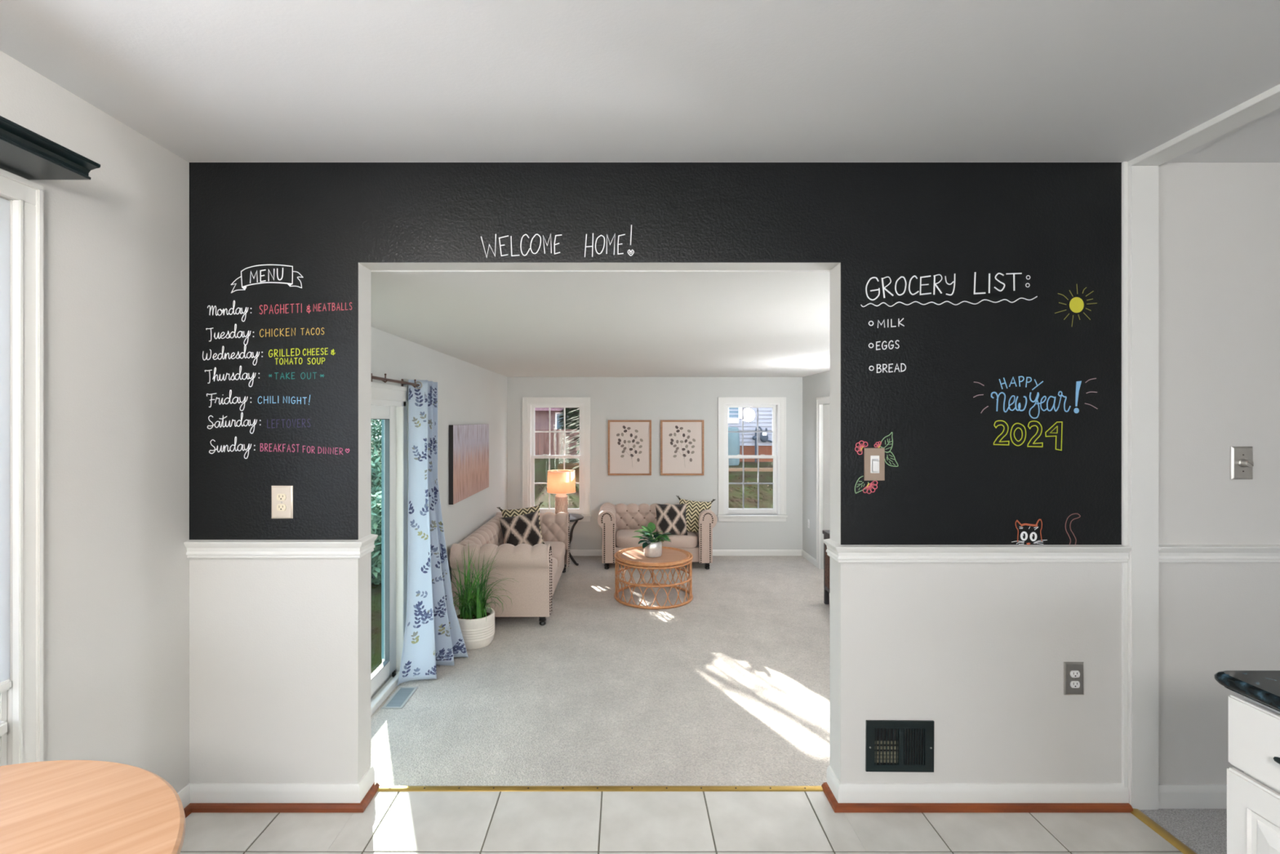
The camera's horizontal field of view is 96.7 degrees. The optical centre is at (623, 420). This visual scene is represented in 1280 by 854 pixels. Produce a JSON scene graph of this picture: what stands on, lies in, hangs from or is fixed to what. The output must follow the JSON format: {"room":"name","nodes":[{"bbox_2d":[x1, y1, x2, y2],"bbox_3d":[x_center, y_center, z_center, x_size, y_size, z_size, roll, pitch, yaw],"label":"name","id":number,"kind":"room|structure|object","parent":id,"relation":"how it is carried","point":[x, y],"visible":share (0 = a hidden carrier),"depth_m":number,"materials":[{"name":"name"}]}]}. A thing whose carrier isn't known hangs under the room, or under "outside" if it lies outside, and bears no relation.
{"room":"eat-in kitchen","nodes":[
{"label":"eat-in kitchen","id":0,"kind":"room"},
{"bbox_2d":[0,50,189,792],"bbox_3d":[-1.715,0.243,-0.468,0.140,2.437,5.464,0,0,0],"label":"wall","id":1,"kind":"structure","parent":0,"point":[116,242],"depth_m":1.84,"materials":[{"name":"paint"}]},
{"bbox_2d":[0,168,43,765],"bbox_3d":[-1.698,0.404,0.215,0.154,2.116,2.751,0,0,0],"label":"window","id":2,"kind":"structure","parent":1,"relation":"in","point":[27,196],"depth_m":1.54,"materials":[{"name":"white plastic"}]},
{"bbox_2d":[0,197,9,682],"bbox_3d":[-1.651,0.054,0.219,0.004,1.285,2.618,0,0,0],"label":"blind","id":3,"kind":"object","parent":2,"relation":"attached to","point":[4,204],"depth_m":1.51,"materials":[{"name":"white"}]},
{"bbox_2d":[0,115,100,179],"bbox_3d":[-1.546,-0.685,0.336,0.199,0.042,2.472,0,0,0],"label":"shelf","id":4,"kind":"object","parent":1,"relation":"attached to","point":[25,153],"visible":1,"depth_m":1.46,"materials":[{"name":"black wood"}]},
{"bbox_2d":[371,326,507,583],"bbox_3d":[-1.675,0.633,5.107,0.160,2.448,5.686,0,0,0],"label":"wall","id":5,"kind":"structure","parent":0,"point":[468,393],"depth_m":5.46,"materials":[{"name":"paint"}]},
{"bbox_2d":[371,382,408,715],"bbox_3d":[-1.662,0.809,3.291,0.186,2.096,2.049,0,0,0],"label":"door","id":6,"kind":"structure","parent":5,"relation":"in","point":[389,402],"depth_m":4.10,"materials":[{"name":"white plastic"}]},
{"bbox_2d":[371,373,419,387],"bbox_3d":[-1.536,-0.260,3.283,0.116,0.070,1.998,0,0,0],"label":"curtain rod","id":7,"kind":"object","parent":5,"relation":"attached to","point":[384,380],"visible":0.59,"depth_m":3.69,"materials":[{"name":"brown metal"}]},
{"bbox_2d":[397,379,468,685],"bbox_3d":[-1.446,0.786,4.251,0.324,2.158,0.661,0,0,17],"label":"curtain","id":8,"kind":"object","parent":7,"relation":"hanging from","point":[433,636],"visible":1,"depth_m":4.15,"materials":[{"name":"fabric"}]},
{"bbox_2d":[410,389,450,660],"bbox_3d":[-1.399,0.770,4.274,0.317,2.126,0.540,0,0,0],"label":"print","id":9,"kind":"object","parent":8,"relation":"attached to","point":[430,579],"depth_m":4.16,"materials":[{"name":"blue"}]},
{"bbox_2d":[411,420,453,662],"bbox_3d":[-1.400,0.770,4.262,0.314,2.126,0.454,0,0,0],"label":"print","id":10,"kind":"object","parent":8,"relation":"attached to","point":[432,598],"depth_m":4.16,"materials":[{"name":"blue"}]},
{"bbox_2d":[448,423,488,504],"bbox_3d":[-1.572,0.407,5.860,0.040,0.724,1.370,0,0,0],"label":"painting","id":11,"kind":"object","parent":5,"relation":"attached to","point":[468,444],"visible":1,"depth_m":5.64,"materials":[{"name":"pink fabric"}]},
{"bbox_2d":[455,606,494,649],"bbox_3d":[-1.255,1.731,4.740,0.353,0.252,0.353,0,0,0],"label":"pot","id":12,"kind":"object","parent":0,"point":[477,630],"depth_m":4.61,"materials":[{"name":"white ceramic"}]},
{"bbox_2d":[371,555,830,785],"bbox_3d":[0.428,1.932,5.257,4.447,0.150,5.386,0,0,0],"label":"floor","id":13,"kind":"structure","parent":0,"point":[730,685],"depth_m":3.86,"materials":[{"name":"carpet"}]},
{"bbox_2d":[381,686,417,708],"bbox_3d":[-1.493,1.854,3.805,0.132,0.006,0.296,0,0,0],"label":"floor vent","id":14,"kind":"object","parent":13,"relation":"in","point":[401,696],"visible":1,"depth_m":3.79,"materials":[{"name":"silver metal"}]},
{"bbox_2d":[448,549,518,649],"bbox_3d":[-1.217,1.437,4.794,0.726,0.840,0.492,0,0,0],"label":"potted grass","id":15,"kind":"object","parent":13,"relation":"on","point":[477,622],"depth_m":4.68,"materials":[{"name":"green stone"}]},
{"bbox_2d":[449,511,569,625],"bbox_3d":[-1.123,1.490,6.050,0.924,0.734,2.000,0,0,0],"label":"sofa","id":16,"kind":"object","parent":13,"relation":"on","point":[538,568],"visible":0.79,"depth_m":5.11,"materials":[{"name":"beige fabric"}]},
{"bbox_2d":[498,511,542,546],"bbox_3d":[-1.130,1.257,6.300,0.497,0.471,0.224,0,0,-13],"label":"throw pillow","id":17,"kind":"object","parent":16,"relation":"on","point":[524,528],"visible":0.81,"depth_m":6.25,"materials":[{"name":"fabric"}]},
{"bbox_2d":[497,502,544,543],"bbox_3d":[-1.160,1.217,6.500,0.574,0.540,0.198,0,0,-11],"label":"throw pillow","id":18,"kind":"object","parent":16,"relation":"on","point":[505,513],"visible":0.35,"depth_m":6.50,"materials":[{"name":"fabric"}]},
{"bbox_2d":[542,541,565,567],"bbox_3d":[-1.028,1.508,6.438,0.685,0.154,0.772,0,0,0],"label":"seat cushion","id":19,"kind":"object","parent":16,"relation":"on","point":[558,548],"depth_m":6.40,"materials":[{"name":"beige fabric"}]},
{"bbox_2d":[551,557,557,583],"bbox_3d":[-1.028,1.508,5.662,0.685,0.154,0.772,0,0,0],"label":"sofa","id":20,"kind":"object","parent":16,"relation":"on","point":[554,562],"depth_m":5.71,"materials":[{"name":"beige fabric"}]},
{"bbox_2d":[568,513,583,565],"bbox_3d":[-0.785,1.548,7.340,0.536,0.611,0.536,0,0,0],"label":"side table","id":21,"kind":"object","parent":13,"relation":"on","point":[573,517],"visible":0.26,"depth_m":7.27,"materials":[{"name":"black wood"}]},
{"bbox_2d":[546,469,575,513],"bbox_3d":[-0.800,0.944,7.290,0.372,0.593,0.372,0,0,-41],"label":"table lamp","id":22,"kind":"object","parent":21,"relation":"on","point":[561,482],"visible":0.84,"depth_m":7.17,"materials":[{"name":"fabric"}]},
{"bbox_2d":[613,546,693,608],"bbox_3d":[0.312,1.632,5.980,0.827,0.450,0.827,0,0,-13],"label":"coffee table","id":23,"kind":"object","parent":13,"relation":"on","point":[670,556],"visible":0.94,"depth_m":5.79,"materials":[{"name":"wicker"}]},
{"bbox_2d":[632,522,671,557],"bbox_3d":[0.291,1.255,5.951,0.421,0.331,0.395,0,0,0],"label":"potted plant","id":24,"kind":"object","parent":23,"relation":"on","point":[652,548],"visible":1,"depth_m":5.90,"materials":[{"name":"green plant"}]},
{"bbox_2d":[597,502,717,568],"bbox_3d":[0.415,1.490,7.406,1.485,0.734,0.764,0,0,0],"label":"loveseat","id":25,"kind":"object","parent":13,"relation":"on","point":[618,522],"visible":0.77,"depth_m":7.06,"materials":[{"name":"beige fabric"}]},
{"bbox_2d":[615,528,697,547],"bbox_3d":[0.415,1.508,7.311,1.033,0.154,0.525,0,0,0],"label":"seat cushion","id":26,"kind":"object","parent":25,"relation":"on","point":[624,537],"depth_m":7.06,"materials":[{"name":"beige fabric"}]},
{"bbox_2d":[655,503,687,535],"bbox_3d":[0.600,1.252,7.170,0.403,0.388,0.195,0,0,-4],"label":"throw pillow","id":27,"kind":"object","parent":25,"relation":"on","point":[670,518],"visible":0.97,"depth_m":7.11,"materials":[{"name":"fabric"}]},
{"bbox_2d":[676,495,715,532],"bbox_3d":[0.900,1.232,7.280,0.548,0.512,0.207,0,0,9],"label":"throw pillow","id":28,"kind":"object","parent":25,"relation":"on","point":[694,508],"visible":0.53,"depth_m":7.22,"materials":[{"name":"fabric"}]},
{"bbox_2d":[822,529,830,604],"bbox_3d":[2.229,1.487,5.016,0.422,0.740,1.532,0,0,0],"label":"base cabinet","id":29,"kind":"object","parent":13,"relation":"on","point":[826,533],"visible":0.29,"depth_m":5.71,"materials":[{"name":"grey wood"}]},
{"bbox_2d":[371,270,830,377],"bbox_3d":[0.428,-0.841,5.132,4.447,0.500,5.736,0,0,0],"label":"ceiling","id":30,"kind":"structure","parent":0,"point":[508,323],"depth_m":3.35,"materials":[{"name":"paint"}]},
{"bbox_2d":[0,0,1279,162],"bbox_3d":[1.377,-1.050,-0.538,6.325,0.150,5.604,0,0,0],"label":"ceiling","id":31,"kind":"structure","parent":0,"point":[205,81],"depth_m":1.60,"materials":[{"name":"paint"}]},
{"bbox_2d":[507,377,802,549],"bbox_3d":[0.503,0.633,7.875,4.197,2.448,0.150,0,0,0],"label":"wall","id":32,"kind":"structure","parent":0,"point":[655,399],"depth_m":7.80,"materials":[{"name":"paint"}]},
{"bbox_2d":[522,396,591,521],"bbox_3d":[-0.925,0.537,7.848,0.960,1.701,0.185,0,0,0],"label":"window","id":33,"kind":"structure","parent":32,"relation":"in","point":[529,403],"depth_m":7.79,"materials":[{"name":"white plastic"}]},
{"bbox_2d":[608,419,651,475],"bbox_3d":[0.081,0.377,7.783,0.594,0.756,0.030,0,0,0],"label":"framed print","id":34,"kind":"object","parent":32,"relation":"attached to","point":[629,441],"visible":1,"depth_m":7.78,"materials":[{"name":"beige paper"}]},
{"bbox_2d":[660,419,703,475],"bbox_3d":[0.800,0.377,7.783,0.594,0.756,0.030,0,0,0],"label":"framed print","id":35,"kind":"object","parent":32,"relation":"attached to","point":[682,441],"visible":1,"depth_m":7.78,"materials":[{"name":"beige paper"}]},
{"bbox_2d":[569,549,816,566],"bbox_3d":[0.428,1.816,6.076,4.051,0.082,3.452,0,0,0],"label":"baseboard","id":36,"kind":"structure","parent":32,"relation":"attached to","point":[573,552],"depth_m":7.79,"materials":[{"name":"white wood"}]},
{"bbox_2d":[716,396,787,521],"bbox_3d":[1.757,0.537,7.848,0.960,1.701,0.185,0,0,0],"label":"window","id":37,"kind":"structure","parent":32,"relation":"in","point":[778,513],"depth_m":7.79,"materials":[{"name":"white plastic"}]},
{"bbox_2d":[179,791,1183,853],"bbox_3d":[0.083,1.562,-0.466,3.655,0.200,5.468,0,0,0],"label":"floor","id":38,"kind":"structure","parent":0,"point":[393,822],"depth_m":2.04,"materials":[{"name":"grey tile"}]},
{"bbox_2d":[0,760,186,853],"bbox_3d":[-1.148,1.087,0.745,0.910,0.750,0.910,0,0,0],"label":"round table","id":39,"kind":"object","parent":38,"relation":"on","point":[57,806],"visible":1,"depth_m":1.04,"materials":[{"name":"brown wood"}]},
{"bbox_2d":[377,785,822,791],"bbox_3d":[-0.092,1.464,2.255,1.795,0.017,0.030,0,0,0],"label":"threshold strip","id":40,"kind":"object","parent":38,"relation":"on","point":[381,788],"visible":0.98,"depth_m":2.25,"materials":[{"name":"gold metal"}]},
{"bbox_2d":[1130,808,1196,853],"bbox_3d":[1.910,1.458,-0.279,0.044,0.007,4.842,0,0,0],"label":"threshold strip","id":41,"kind":"object","parent":38,"relation":"on","point":[1139,814],"visible":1,"depth_m":2.01,"materials":[{"name":"gold metal"}]},
{"bbox_2d":[1226,694,1279,853],"bbox_3d":[1.571,1.021,0.172,0.578,0.882,2.145,0,0,0],"label":"base cabinet","id":42,"kind":"object","parent":38,"relation":"on","point":[1253,795],"visible":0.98,"depth_m":1.19,"materials":[{"name":"white wood"}]},
{"bbox_2d":[1214,670,1279,711],"bbox_3d":[1.580,0.563,0.152,0.580,0.030,2.205,0,0,0],"label":"countertop","id":43,"kind":"structure","parent":42,"relation":"on","point":[1263,686],"depth_m":1.19,"materials":[{"name":"stone"}]},
{"bbox_2d":[189,162,1279,783],"bbox_3d":[1.377,0.243,2.208,6.045,2.437,0.113,0,0,0],"label":"wall","id":44,"kind":"structure","parent":0,"point":[975,308],"depth_m":2.15,"materials":[{"name":"paint"}]},
{"bbox_2d":[177,764,374,808],"bbox_3d":[-1.319,1.418,1.932,0.655,0.088,0.664,0,0,0],"label":"baseboard","id":45,"kind":"structure","parent":44,"relation":"attached to","point":[193,793],"depth_m":2.14,"materials":[{"name":"white wood"}]},
{"bbox_2d":[183,533,377,558],"bbox_3d":[-1.312,0.486,2.195,0.667,0.068,0.138,0,0,0],"label":"trim","id":46,"kind":"structure","parent":44,"relation":"attached to","point":[196,548],"depth_m":2.14,"materials":[{"name":"white wood"}]},
{"bbox_2d":[183,782,379,817],"bbox_3d":[-1.302,1.451,1.932,0.662,0.022,0.664,0,0,0],"label":"trim","id":47,"kind":"structure","parent":44,"relation":"attached to","point":[191,807],"depth_m":2.13,"materials":[{"name":"brown wood"}]},
{"bbox_2d":[271,485,293,518],"bbox_3d":[-1.292,0.310,2.149,0.081,0.124,0.010,0,0,0],"label":"electrical outlet","id":48,"kind":"object","parent":44,"relation":"attached to","point":[282,495],"visible":1,"depth_m":2.15,"materials":[{"name":"beige plastic"}]},
{"bbox_2d":[276,503,285,511],"bbox_3d":[-1.292,0.330,2.146,0.034,0.025,0.004,0,0,0],"label":"receptacle","id":49,"kind":"object","parent":48,"relation":"attached to","point":[280,507],"depth_m":2.14,"materials":[{"name":"beige plastic"}]},
{"bbox_2d":[276,493,285,500],"bbox_3d":[-1.292,0.291,2.146,0.034,0.025,0.004,0,0,0],"label":"receptacle","id":50,"kind":"object","parent":48,"relation":"attached to","point":[279,496],"depth_m":2.14,"materials":[{"name":"beige plastic"}]},
{"bbox_2d":[863,448,884,480],"bbox_3d":[0.948,0.167,2.148,0.077,0.124,0.012,0,0,0],"label":"light switch","id":51,"kind":"object","parent":44,"relation":"attached to","point":[873,458],"visible":1,"depth_m":2.15,"materials":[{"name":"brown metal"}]},
{"bbox_2d":[865,720,934,772],"bbox_3d":[1.044,1.232,2.149,0.256,0.192,0.010,0,0,0],"label":"air vent","id":52,"kind":"object","parent":44,"relation":"in","point":[891,745],"visible":1,"depth_m":2.15,"materials":[{"name":"black metal"}]},
{"bbox_2d":[821,782,1133,812],"bbox_3d":[1.343,1.451,2.192,1.114,0.022,0.145,0,0,0],"label":"trim","id":53,"kind":"structure","parent":44,"relation":"attached to","point":[837,807],"depth_m":2.13,"materials":[{"name":"brown wood"}]},
{"bbox_2d":[826,765,1128,803],"bbox_3d":[1.353,1.418,2.202,1.093,0.088,0.124,0,0,0],"label":"baseboard","id":54,"kind":"structure","parent":44,"relation":"attached to","point":[844,793],"depth_m":2.14,"materials":[{"name":"white wood"}]},
{"bbox_2d":[822,538,1132,562],"bbox_3d":[1.347,0.504,2.195,1.107,0.066,0.138,0,0,0],"label":"trim","id":55,"kind":"structure","parent":44,"relation":"attached to","point":[839,553],"depth_m":2.14,"materials":[{"name":"white wood"}]},
{"bbox_2d":[1063,662,1084,694],"bbox_3d":[1.703,0.978,2.149,0.075,0.124,0.010,0,0,0],"label":"electrical outlet","id":56,"kind":"object","parent":44,"relation":"attached to","point":[1073,672],"visible":1,"depth_m":2.15,"materials":[{"name":"silver metal"}]},
{"bbox_2d":[1070,680,1079,688],"bbox_3d":[1.703,0.997,2.146,0.034,0.025,0.004,0,0,0],"label":"receptacle","id":57,"kind":"object","parent":56,"relation":"attached to","point":[1073,684],"depth_m":2.14,"materials":[{"name":"white plastic"}]},
{"bbox_2d":[1070,670,1079,677],"bbox_3d":[1.703,0.958,2.146,0.034,0.025,0.004,0,0,0],"label":"receptacle","id":58,"kind":"object","parent":56,"relation":"attached to","point":[1073,673],"depth_m":2.14,"materials":[{"name":"white plastic"}]},
{"bbox_2d":[1121,161,1128,786],"bbox_3d":[1.893,0.243,2.150,0.018,2.437,0.011,0,0,0],"label":"trim","id":59,"kind":"structure","parent":44,"relation":"attached to","point":[1125,164],"depth_m":2.14,"materials":[{"name":"white wood"}]},
{"bbox_2d":[1128,165,1158,809],"bbox_3d":[1.954,0.254,2.143,0.105,2.417,0.023,0,0,0],"label":"trim","id":60,"kind":"structure","parent":44,"relation":"attached to","point":[1143,180],"depth_m":2.13,"materials":[{"name":"white wood"}]},
{"bbox_2d":[1158,783,1226,808],"bbox_3d":[3.204,1.419,2.148,2.392,0.085,0.016,0,0,0],"label":"baseboard","id":61,"kind":"structure","parent":44,"relation":"attached to","point":[1171,796],"depth_m":2.14,"materials":[{"name":"white wood"}]},
{"bbox_2d":[1128,84,1279,167],"bbox_3d":[1.954,-0.965,-0.523,0.105,0.022,5.354,0,0,0],"label":"trim","id":62,"kind":"structure","parent":44,"relation":"attached to","point":[1268,101],"depth_m":1.87,"materials":[{"name":"white wood"}]},
{"bbox_2d":[1158,544,1279,562],"bbox_3d":[3.204,0.504,2.141,2.392,0.066,0.030,0,0,0],"label":"trim","id":63,"kind":"structure","parent":44,"relation":"attached to","point":[1166,553],"depth_m":2.14,"materials":[{"name":"white wood"}]},
{"bbox_2d":[1230,446,1253,479],"bbox_3d":[2.337,0.162,2.137,0.081,0.124,0.034,0,0,0],"label":"dimmer switch","id":64,"kind":"object","parent":44,"relation":"attached to","point":[1242,463],"visible":1,"depth_m":2.15,"materials":[{"name":"silver metal"}]},
{"bbox_2d":[802,370,830,568],"bbox_3d":[2.527,0.633,5.032,0.150,2.448,5.536,0,0,0],"label":"wall","id":65,"kind":"structure","parent":0,"point":[815,385],"depth_m":7.38,"materials":[{"name":"paint"}]},
{"bbox_2d":[816,395,830,568],"bbox_3d":[2.475,0.787,6.645,0.094,2.141,1.061,0,0,0],"label":"door","id":66,"kind":"structure","parent":65,"relation":"in","point":[822,400],"depth_m":7.05,"materials":[{"name":"white wood"}]},
{"bbox_2d":[1139,808,1226,853],"bbox_3d":[3.155,1.562,-0.523,2.490,0.199,5.354,0,0,0],"label":"floor","id":67,"kind":"structure","parent":0,"point":[1204,831],"depth_m":2.05,"materials":[{"name":"grey carpet"}]},
{"label":"outside","id":68,"kind":"structure","parent":0,"visible":0},
{"bbox_2d":[371,440,773,673],"bbox_3d":[-0.250,1.487,9.250,31.500,1.096,34.500,0,0,0],"label":"lawn","id":69,"kind":"structure","parent":68,"point":[541,465],"depth_m":10.98,"materials":[{"name":"green plant"}]},
{"bbox_2d":[371,490,381,584],"bbox_3d":[-3.302,1.497,7.189,1.525,1.294,1.567,0,0,0],"label":"shrub","id":70,"kind":"object","parent":69,"relation":"on","point":[375,504],"visible":0.13,"depth_m":6.87,"materials":[{"name":"green plant"}]},
{"bbox_2d":[371,449,381,532],"bbox_3d":[-4.299,1.283,9.391,1.958,1.650,1.989,0,0,0],"label":"shrub","id":71,"kind":"object","parent":69,"relation":"on","point":[375,487],"visible":0.06,"depth_m":9.24,"materials":[{"name":"green plant"}]},
{"bbox_2d":[371,419,381,476],"bbox_3d":[-5.707,0.329,12.406,2.421,2.064,2.455,0,0,0],"label":"shrub","id":72,"kind":"object","parent":69,"relation":"on","point":[379,433],"visible":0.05,"depth_m":12.21,"materials":[{"name":"green plant"}]},
{"bbox_2d":[371,419,381,453],"bbox_3d":[-7.219,0.053,15.789,2.542,2.183,2.652,0,0,0],"label":"shrub","id":73,"kind":"object","parent":69,"relation":"on","point":[377,437],"visible":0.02,"depth_m":15.44,"materials":[{"name":"green plant"}]},
{"bbox_2d":[534,429,579,455],"bbox_3d":[-1.424,0.407,14.395,2.952,1.150,0.110,0,0,0],"label":"fence","id":74,"kind":"object","parent":69,"relation":"on","point":[556,449],"visible":0.19,"depth_m":14.40,"materials":[{"name":"white wood"}]},
{"bbox_2d":[534,407,579,449],"bbox_3d":[-3.300,-0.438,19.265,6.400,3.600,4.470,0,0,0],"label":"gabled house","id":75,"kind":"structure","parent":69,"relation":"on","point":[541,414],"depth_m":17.50,"materials":[{"name":"pink"}]},
{"bbox_2d":[555,407,579,455],"bbox_3d":[-1.346,-0.654,15.600,1.382,3.231,1.355,0,0,0],"label":"conifer tree","id":76,"kind":"object","parent":69,"relation":"on","point":[575,413],"visible":0.14,"depth_m":15.28,"materials":[{"name":"green plant"}]},
{"bbox_2d":[558,407,579,469],"bbox_3d":[-0.147,-2.168,12.414,2.657,6.532,2.619,0,0,18],"label":"conifer tree","id":77,"kind":"object","parent":69,"relation":"on","point":[577,416],"visible":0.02,"depth_m":11.97,"materials":[{"name":"green plant"}]},
{"bbox_2d":[538,468,772,508],"bbox_3d":[0.499,1.509,10.257,7.421,0.966,4.157,0,0,0],"label":"fallen leaves","id":78,"kind":"object","parent":69,"relation":"on","point":[566,468],"visible":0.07,"depth_m":11.11,"materials":[{"name":"brown plant"}]},
{"bbox_2d":[728,426,740,465],"bbox_3d":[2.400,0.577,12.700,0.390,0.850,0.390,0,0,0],"label":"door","id":79,"kind":"structure","parent":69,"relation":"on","point":[734,446],"depth_m":12.53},
{"bbox_2d":[728,407,773,462],"bbox_3d":[4.800,-1.638,14.550,5.800,5.500,3.300,0,0,0],"label":"neighbor house","id":80,"kind":"structure","parent":69,"relation":"on","point":[735,414],"depth_m":13.19,"materials":[{"name":"blue plastic"}]},
{"bbox_2d":[752,426,772,462],"bbox_3d":[3.296,0.562,13.094,0.672,0.841,0.138,0,0,0],"label":"gas meter","id":81,"kind":"object","parent":80,"relation":"attached to","point":[763,436],"visible":0.84,"depth_m":13.08,"materials":[{"name":"grey metal"}]},
{"bbox_2d":[728,467,773,471],"bbox_3d":[3.200,1.152,12.450,4.000,0.220,0.600,0,0,0],"label":"garden path","id":82,"kind":"structure","parent":69,"relation":"on","point":[761,469],"depth_m":12.15,"materials":[{"name":"beige concrete"}]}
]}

